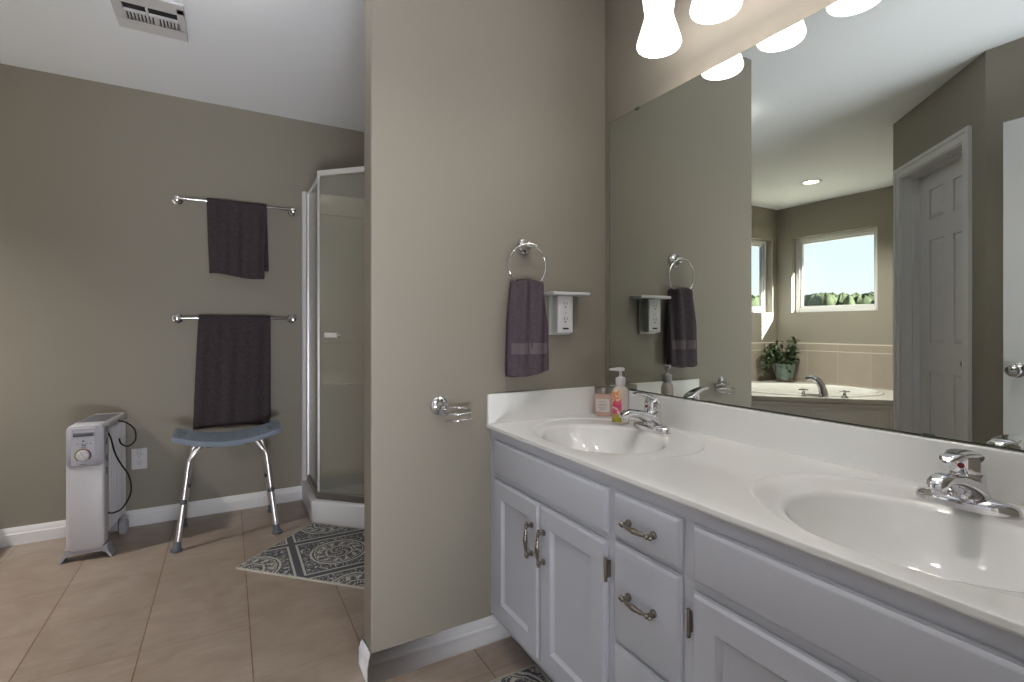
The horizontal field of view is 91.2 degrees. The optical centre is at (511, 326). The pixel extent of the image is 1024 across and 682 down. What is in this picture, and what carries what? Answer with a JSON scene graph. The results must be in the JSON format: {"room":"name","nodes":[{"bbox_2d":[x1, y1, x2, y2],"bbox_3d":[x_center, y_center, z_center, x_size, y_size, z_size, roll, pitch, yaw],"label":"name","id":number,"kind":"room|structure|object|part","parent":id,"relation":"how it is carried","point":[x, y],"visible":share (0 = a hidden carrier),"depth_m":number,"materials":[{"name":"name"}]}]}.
{"room":"bathroom","nodes":[
{"label":"bathroom","id":0,"kind":"room"},
{"bbox_2d":[0,63,363,528],"bbox_3d":[-2.370,-0.110,2.720,4.098,2.430,0.150,0,0,-30],"label":"wall","id":1,"kind":"structure","parent":0,"point":[98,258],"depth_m":2.78,"materials":[{"name":"brown paint"}]},
{"bbox_2d":[131,448,146,469],"bbox_3d":[-2.073,0.727,2.785,0.072,0.132,0.030,0,0,-30],"label":"wall outlet","id":2,"kind":"object","parent":1,"relation":"attached to","point":[138,456],"visible":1,"depth_m":2.79,"materials":[{"name":"grey plastic"}]},
{"bbox_2d":[136,459,142,464],"bbox_3d":[-2.077,0.755,2.792,0.033,0.033,0.003,0,0,-30],"label":"receptacle","id":3,"kind":"object","parent":2,"relation":"attached to","point":[138,461],"depth_m":2.79,"materials":[{"name":"white plastic"}]},
{"bbox_2d":[136,452,142,457],"bbox_3d":[-2.077,0.715,2.792,0.033,0.033,0.003,0,0,-30],"label":"receptacle","id":4,"kind":"object","parent":2,"relation":"attached to","point":[138,454],"depth_m":2.79,"materials":[{"name":"white plastic"}]},
{"bbox_2d":[0,486,301,547],"bbox_3d":[-2.029,1.061,2.819,1.570,0.088,0.014,0,0,-30],"label":"baseboard","id":5,"kind":"structure","parent":1,"relation":"attached to","point":[26,534],"depth_m":2.85,"materials":[{"name":"white paint"}]},
{"bbox_2d":[172,195,296,215],"bbox_3d":[-1.643,-0.730,3.004,0.664,0.054,0.072,0,0,-30],"label":"towel bar","id":6,"kind":"object","parent":1,"relation":"attached to","point":[176,199],"visible":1,"depth_m":2.89,"materials":[{"name":"silver metal"}]},
{"bbox_2d":[206,198,268,278],"bbox_3d":[-1.627,-0.518,2.981,0.326,0.461,0.058,0,0,-30],"label":"bath towel","id":7,"kind":"object","parent":6,"relation":"hanging from","point":[237,231],"visible":1,"depth_m":2.96,"materials":[{"name":"grey fabric"}]},
{"bbox_2d":[172,314,296,322],"bbox_3d":[-1.643,-0.050,3.004,0.664,0.054,0.072,0,0,-30],"label":"towel bar","id":8,"kind":"object","parent":1,"relation":"attached to","point":[177,318],"visible":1,"depth_m":2.88,"materials":[{"name":"silver metal"}]},
{"bbox_2d":[193,315,270,429],"bbox_3d":[-1.650,0.264,2.967,0.404,0.664,0.060,0,0,-30],"label":"bath towel","id":9,"kind":"object","parent":8,"relation":"hanging from","point":[233,372],"visible":1,"depth_m":2.95,"materials":[{"name":"grey fabric"}]},
{"bbox_2d":[0,0,363,131],"bbox_3d":[-0.401,-1.375,-0.256,4.950,0.100,7.350,0,0,-30],"label":"ceiling","id":10,"kind":"structure","parent":0,"point":[303,60],"depth_m":2.41,"materials":[{"name":"white paint"}]},
{"bbox_2d":[110,0,187,41],"bbox_3d":[-1.530,-1.316,2.120,0.254,0.018,0.298,0,0,-30],"label":"ceiling vent","id":11,"kind":"object","parent":10,"relation":"in","point":[166,18],"visible":1,"depth_m":2.13,"materials":[{"name":"grey plastic"}]},
{"bbox_2d":[0,500,548,681],"bbox_3d":[-1.501,1.155,1.178,4.450,0.100,3.770,0,0,-30],"label":"floor","id":12,"kind":"structure","parent":0,"point":[145,611],"depth_m":1.91,"materials":[{"name":"tile"}]},
{"bbox_2d":[59,412,136,563],"bbox_3d":[-2.064,0.782,2.528,0.244,0.645,0.397,0,0,-25],"label":"heater","id":13,"kind":"object","parent":12,"relation":"on","point":[96,471],"visible":1,"depth_m":2.38,"materials":[{"name":"grey metal"}]},
{"bbox_3d":[-2.014,0.565,2.353,0.090,0.170,0.002,0,0,-25],"label":"control plate","id":14,"kind":"part","parent":13,"relation":"part of","materials":[{"name":"white plastic"}]},
{"bbox_3d":[-2.013,0.562,2.368,0.143,0.190,0.026,0,0,-25],"label":"control panel","id":15,"kind":"part","parent":13,"relation":"part of","materials":[{"name":"grey plastic"}]},
{"bbox_2d":[77,413,119,422],"bbox_3d":[-2.099,0.462,2.552,0.110,0.004,0.240,0,0,-25],"label":"grille","id":16,"kind":"object","parent":13,"relation":"attached to","point":[112,417],"depth_m":2.54,"materials":[{"name":"grey metal"}]},
{"bbox_3d":[-1.985,0.696,2.563,0.071,0.439,0.271,0,0,-25],"label":"power cord","id":17,"kind":"part","parent":13,"relation":"part of","materials":[{"name":"black rubber"}]},
{"bbox_3d":[-2.157,0.755,2.678,0.150,0.500,0.007,0,0,-25],"label":"panel","id":18,"kind":"part","parent":13,"relation":"part of","materials":[{"name":"white metal"}]},
{"bbox_2d":[170,420,281,552],"bbox_3d":[-1.545,0.829,2.734,0.508,0.560,0.410,0,0,-30],"label":"stool","id":19,"kind":"object","parent":12,"relation":"on","point":[197,440],"visible":1,"depth_m":2.68,"materials":[{"name":"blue plastic"}]},
{"bbox_3d":[-1.621,0.763,2.529,0.097,0.322,0.059,0,0,-30],"label":"leg","id":20,"kind":"part","parent":19,"relation":"part of","materials":[{"name":"silver metal"}]},
{"bbox_3d":[-1.759,0.763,2.768,0.104,0.322,0.036,0,0,-4],"label":"leg","id":21,"kind":"part","parent":19,"relation":"part of","materials":[{"name":"silver metal"}]},
{"bbox_3d":[-1.545,0.577,2.734,0.508,0.057,0.281,0,0,-30],"label":"seat","id":22,"kind":"part","parent":19,"relation":"part of","materials":[{"name":"blue plastic"}]},
{"bbox_3d":[-1.464,0.763,2.935,0.036,0.322,0.104,0,0,35],"label":"leg","id":23,"kind":"part","parent":19,"relation":"part of","materials":[{"name":"silver metal"}]},
{"bbox_3d":[-1.331,0.763,2.699,0.104,0.322,0.036,0,0,-4],"label":"leg","id":24,"kind":"part","parent":19,"relation":"part of","materials":[{"name":"silver metal"}]},
{"bbox_2d":[236,523,363,588],"bbox_3d":[-0.808,1.101,2.444,0.800,0.008,0.548,0,0,15],"label":"bath mat","id":25,"kind":"object","parent":12,"relation":"on","point":[317,552],"visible":0.5,"depth_m":2.38,"materials":[{"name":"grey fabric"}]},
{"bbox_2d":[302,166,363,527],"bbox_3d":[-0.724,0.107,3.044,0.923,1.994,0.919,0,0,-30],"label":"shower","id":26,"kind":"object","parent":12,"relation":"on","point":[332,225],"visible":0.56,"depth_m":3.27,"materials":[{"name":"clear glass"}]},
{"bbox_3d":[-1.300,0.056,3.213,0.033,1.838,0.043,0,0,-30],"label":"wall post","id":27,"kind":"part","parent":26,"relation":"part of","materials":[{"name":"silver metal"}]},
{"bbox_3d":[-1.210,0.959,3.047,0.022,0.038,0.422,0,0,-30],"label":"rail","id":28,"kind":"part","parent":26,"relation":"part of","materials":[{"name":"silver metal"}]},
{"bbox_3d":[-1.210,-0.854,3.047,0.018,0.018,0.422,0,0,-30],"label":"header rail","id":29,"kind":"part","parent":26,"relation":"part of","materials":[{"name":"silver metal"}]},
{"bbox_3d":[-1.106,0.030,2.865,0.013,1.830,0.014,0,0,-30],"label":"corner post","id":30,"kind":"part","parent":26,"relation":"part of","materials":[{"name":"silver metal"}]},
{"bbox_3d":[-1.006,0.045,2.811,0.080,0.028,0.045,0,0,15],"label":"door handle","id":31,"kind":"part","parent":26,"relation":"part of","materials":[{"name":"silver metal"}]},
{"bbox_3d":[-0.799,-0.875,2.779,0.637,0.030,0.028,0,0,15],"label":"header rail","id":32,"kind":"part","parent":26,"relation":"part of","materials":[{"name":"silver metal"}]},
{"bbox_3d":[-0.799,0.959,2.779,0.637,0.038,0.022,0,0,15],"label":"rail","id":33,"kind":"part","parent":26,"relation":"part of","materials":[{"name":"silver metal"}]},
{"bbox_2d":[489,664,551,681],"bbox_3d":[0.037,1.101,1.147,0.548,0.008,0.810,0,0,-30],"label":"mat","id":34,"kind":"object","parent":12,"relation":"on","point":[532,673],"visible":1,"depth_m":1.57,"materials":[{"name":"grey fabric"}]},
{"bbox_2d":[491,430,1023,681],"bbox_3d":[0.508,0.729,1.217,0.566,0.752,1.530,0,0,-30],"label":"vanity cabinet","id":35,"kind":"object","parent":12,"relation":"on","point":[597,576],"visible":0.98,"depth_m":1.02,"materials":[{"name":"grey paint"}]},
{"bbox_3d":[0.011,0.750,1.596,0.014,0.467,0.286,0,0,-30],"label":"cabinet door","id":36,"kind":"part","parent":35,"relation":"part of","materials":[{"name":"grey paint"}]},
{"bbox_3d":[0.047,0.633,1.489,0.031,0.109,0.017,0,0,-30],"label":"handle","id":37,"kind":"part","parent":35,"relation":"part of","materials":[{"name":"silver metal"}]},
{"bbox_3d":[0.079,0.633,1.432,0.031,0.109,0.017,0,0,-30],"label":"handle","id":38,"kind":"part","parent":35,"relation":"part of","materials":[{"name":"silver metal"}]},
{"bbox_3d":[0.157,0.750,1.339,0.014,0.467,0.298,0,0,-30],"label":"cabinet door","id":39,"kind":"part","parent":35,"relation":"part of","materials":[{"name":"grey paint"}]},
{"bbox_3d":[0.271,0.611,1.094,0.031,0.017,0.101,0,0,-30],"label":"handle","id":40,"kind":"part","parent":35,"relation":"part of","materials":[{"name":"silver metal"}]},
{"bbox_3d":[0.271,0.444,1.094,0.031,0.017,0.101,0,0,-30],"label":"handle","id":41,"kind":"part","parent":35,"relation":"part of","materials":[{"name":"silver metal"}]},
{"bbox_3d":[0.293,0.865,1.099,0.014,0.239,0.204,0,0,-30],"label":"drawer","id":42,"kind":"part","parent":35,"relation":"part of","materials":[{"name":"grey paint"}]},
{"bbox_3d":[0.293,0.620,1.099,0.014,0.235,0.204,0,0,-30],"label":"drawer","id":43,"kind":"part","parent":35,"relation":"part of","materials":[{"name":"grey paint"}]},
{"bbox_3d":[0.293,0.441,1.099,0.014,0.109,0.204,0,0,-30],"label":"drawer","id":44,"kind":"part","parent":35,"relation":"part of","materials":[{"name":"grey paint"}]},
{"bbox_2d":[486,385,1023,636],"bbox_3d":[0.522,0.350,1.220,0.537,0.233,1.538,0,0,-30],"label":"countertop","id":45,"kind":"structure","parent":35,"relation":"on","point":[844,495],"depth_m":1.07,"materials":[{"name":"stone"}]},
{"bbox_2d":[594,386,612,415],"bbox_3d":[0.355,0.284,1.932,0.076,0.109,0.076,0,0,-30],"label":"glass jar","id":46,"kind":"object","parent":45,"relation":"on","point":[602,397],"visible":0.92,"depth_m":1.90,"materials":[{"name":"pink glass"}]},
{"bbox_3d":[0.355,0.241,1.933,0.071,0.022,0.071,0,0,-30],"label":"lid","id":47,"kind":"part","parent":46,"relation":"part of","materials":[{"name":"grey metal"}]},
{"bbox_2d":[532,418,704,457],"bbox_3d":[0.316,0.403,1.586,0.460,0.128,0.604,0,0,-30],"label":"basin","id":48,"kind":"object","parent":45,"relation":"in","point":[586,437],"depth_m":1.68,"materials":[{"name":"white ceramic"}]},
{"bbox_2d":[609,367,628,423],"bbox_3d":[0.379,0.241,1.772,0.070,0.196,0.042,0,0,-2],"label":"soap bottle","id":49,"kind":"object","parent":45,"relation":"on","point":[620,393],"visible":0.99,"depth_m":1.75,"materials":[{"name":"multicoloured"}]},
{"bbox_2d":[619,392,670,433],"bbox_3d":[0.427,0.278,1.667,0.167,0.130,0.144,0,0,-2],"label":"faucet","id":50,"kind":"object","parent":45,"relation":"on","point":[651,418],"visible":1,"depth_m":1.64,"materials":[{"name":"silver metal"}]},
{"bbox_3d":[0.419,0.302,1.642,0.162,0.074,0.068,0,0,-30],"label":"spout","id":51,"kind":"part","parent":50,"relation":"part of","materials":[{"name":"silver metal"}]},
{"bbox_3d":[0.441,0.236,1.655,0.110,0.047,0.046,0,0,-30],"label":"lever","id":52,"kind":"part","parent":50,"relation":"part of","materials":[{"name":"silver metal"}]},
{"bbox_3d":[0.464,0.331,1.668,0.060,0.024,0.158,0,0,-30],"label":"plate","id":53,"kind":"part","parent":50,"relation":"part of","materials":[{"name":"silver metal"}]},
{"bbox_3d":[0.469,0.284,1.671,0.066,0.094,0.066,0,0,-30],"label":"handle","id":54,"kind":"part","parent":50,"relation":"part of","materials":[{"name":"silver metal"}]},
{"bbox_2d":[750,474,1023,597],"bbox_3d":[0.722,0.403,0.869,0.460,0.128,0.604,0,0,-30],"label":"basin","id":55,"kind":"object","parent":45,"relation":"in","point":[878,518],"depth_m":0.96,"materials":[{"name":"white ceramic"}]},
{"bbox_2d":[916,449,1022,520],"bbox_3d":[0.830,0.287,0.956,0.167,0.111,0.144,0,0,-2],"label":"faucet","id":56,"kind":"object","parent":45,"relation":"on","point":[964,486],"visible":1,"depth_m":0.93,"materials":[{"name":"silver metal"}]},
{"bbox_3d":[0.822,0.302,0.931,0.162,0.074,0.068,0,0,-30],"label":"spout","id":57,"kind":"part","parent":56,"relation":"part of","materials":[{"name":"silver metal"}]},
{"bbox_3d":[0.841,0.245,0.942,0.115,0.028,0.046,0,0,-30],"label":"lever","id":58,"kind":"part","parent":56,"relation":"part of","materials":[{"name":"silver metal"}]},
{"bbox_3d":[0.872,0.284,0.960,0.066,0.094,0.066,0,0,-30],"label":"handle","id":59,"kind":"part","parent":56,"relation":"part of","materials":[{"name":"silver metal"}]},
{"bbox_3d":[0.867,0.331,0.957,0.060,0.024,0.158,0,0,-30],"label":"plate","id":60,"kind":"part","parent":56,"relation":"part of","materials":[{"name":"silver metal"}]},
{"bbox_3d":[0.429,0.750,0.859,0.014,0.467,0.296,0,0,-30],"label":"cabinet door","id":61,"kind":"part","parent":35,"relation":"part of","materials":[{"name":"grey paint"}]},
{"bbox_2d":[364,0,604,653],"bbox_3d":[-0.052,-0.110,1.831,0.941,2.430,0.092,0,0,-30],"label":"wall","id":62,"kind":"structure","parent":0,"point":[484,120],"depth_m":1.70,"materials":[{"name":"brown paint"}]},
{"bbox_2d":[359,615,510,681],"bbox_3d":[-0.060,1.061,1.827,0.951,0.088,0.120,0,0,-30],"label":"baseboard","id":63,"kind":"structure","parent":62,"relation":"attached to","point":[388,663],"depth_m":1.64,"materials":[{"name":"white paint"}]},
{"bbox_2d":[430,396,471,422],"bbox_3d":[-0.193,0.271,1.646,0.126,0.080,0.091,0,0,-30],"label":"holder","id":64,"kind":"object","parent":62,"relation":"attached to","point":[439,405],"visible":1,"depth_m":1.65,"materials":[{"name":"silver metal"}]},
{"bbox_3d":[-0.235,0.262,1.655,0.062,0.062,0.034,0,0,-30],"label":"mounting plate","id":65,"kind":"part","parent":64,"relation":"part of","materials":[{"name":"silver metal"}]},
{"bbox_2d":[508,238,546,281],"bbox_3d":[0.049,-0.230,1.804,0.161,0.186,0.055,0,0,-30],"label":"towel ring","id":66,"kind":"object","parent":62,"relation":"attached to","point":[523,246],"visible":0.91,"depth_m":1.80,"materials":[{"name":"silver metal"}]},
{"bbox_3d":[0.052,-0.292,1.811,0.062,0.062,0.047,0,0,-30],"label":"mounting plate","id":67,"kind":"part","parent":66,"relation":"part of","materials":[{"name":"silver metal"}]},
{"bbox_2d":[505,279,548,376],"bbox_3d":[0.055,0.004,1.786,0.168,0.353,0.066,0,0,-30],"label":"hand towel","id":68,"kind":"object","parent":66,"relation":"hanging from","point":[527,347],"visible":1,"depth_m":1.76,"materials":[{"name":"fabric"}]},
{"bbox_2d":[544,291,589,334],"bbox_3d":[0.206,-0.051,1.883,0.169,0.159,0.072,0,0,-30],"label":"shelf","id":69,"kind":"object","parent":62,"relation":"attached to","point":[560,303],"visible":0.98,"depth_m":1.87,"materials":[{"name":"grey plastic"}]},
{"bbox_3d":[0.180,-0.044,1.904,0.096,0.146,0.010,0,0,-30],"label":"wall plate","id":70,"kind":"part","parent":69,"relation":"part of","materials":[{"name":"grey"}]},
{"bbox_2d":[605,0,1023,451],"bbox_3d":[0.348,-0.110,2.226,0.146,2.430,3.770,0,0,-30],"label":"wall","id":71,"kind":"structure","parent":0,"point":[632,80],"depth_m":1.72,"materials":[{"name":"brown paint"}]},
{"bbox_2d":[637,0,681,57],"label":"vanity light","id":72,"kind":"object","parent":71,"relation":"attached to","point":[660,36],"depth_m":1.54,"materials":[{"name":"white glass"}]},
{"bbox_3d":[0.460,-0.972,1.569,0.136,0.194,0.136,0,0,-30],"label":"lamp shade","id":73,"kind":"part","parent":72,"relation":"part of","materials":[{"name":"white glass"}]},
{"bbox_2d":[690,0,742,23],"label":"vanity light","id":74,"kind":"object","parent":71,"relation":"attached to","point":[701,11],"depth_m":1.43,"materials":[{"name":"white glass"}]},
{"bbox_3d":[0.564,-0.972,1.386,0.136,0.194,0.136,0,0,-30],"label":"lamp shade","id":75,"kind":"part","parent":74,"relation":"part of","materials":[{"name":"white glass"}]},
{"bbox_2d":[609,0,1023,450],"bbox_3d":[0.760,-0.287,1.343,0.008,1.057,1.508,0,0,-30],"label":"vanity mirror","id":76,"kind":"object","parent":71,"relation":"attached to","point":[825,220],"visible":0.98,"depth_m":1.24,"materials":[{"name":"clear glass"}]},
{"bbox_2d":[629,390,1023,506],"bbox_3d":[0.747,0.290,1.348,0.018,0.102,1.538,0,0,-30],"label":"backsplash","id":77,"kind":"structure","parent":71,"relation":"attached to","point":[914,458],"depth_m":1.23,"materials":[{"name":"stone"}]}
]}

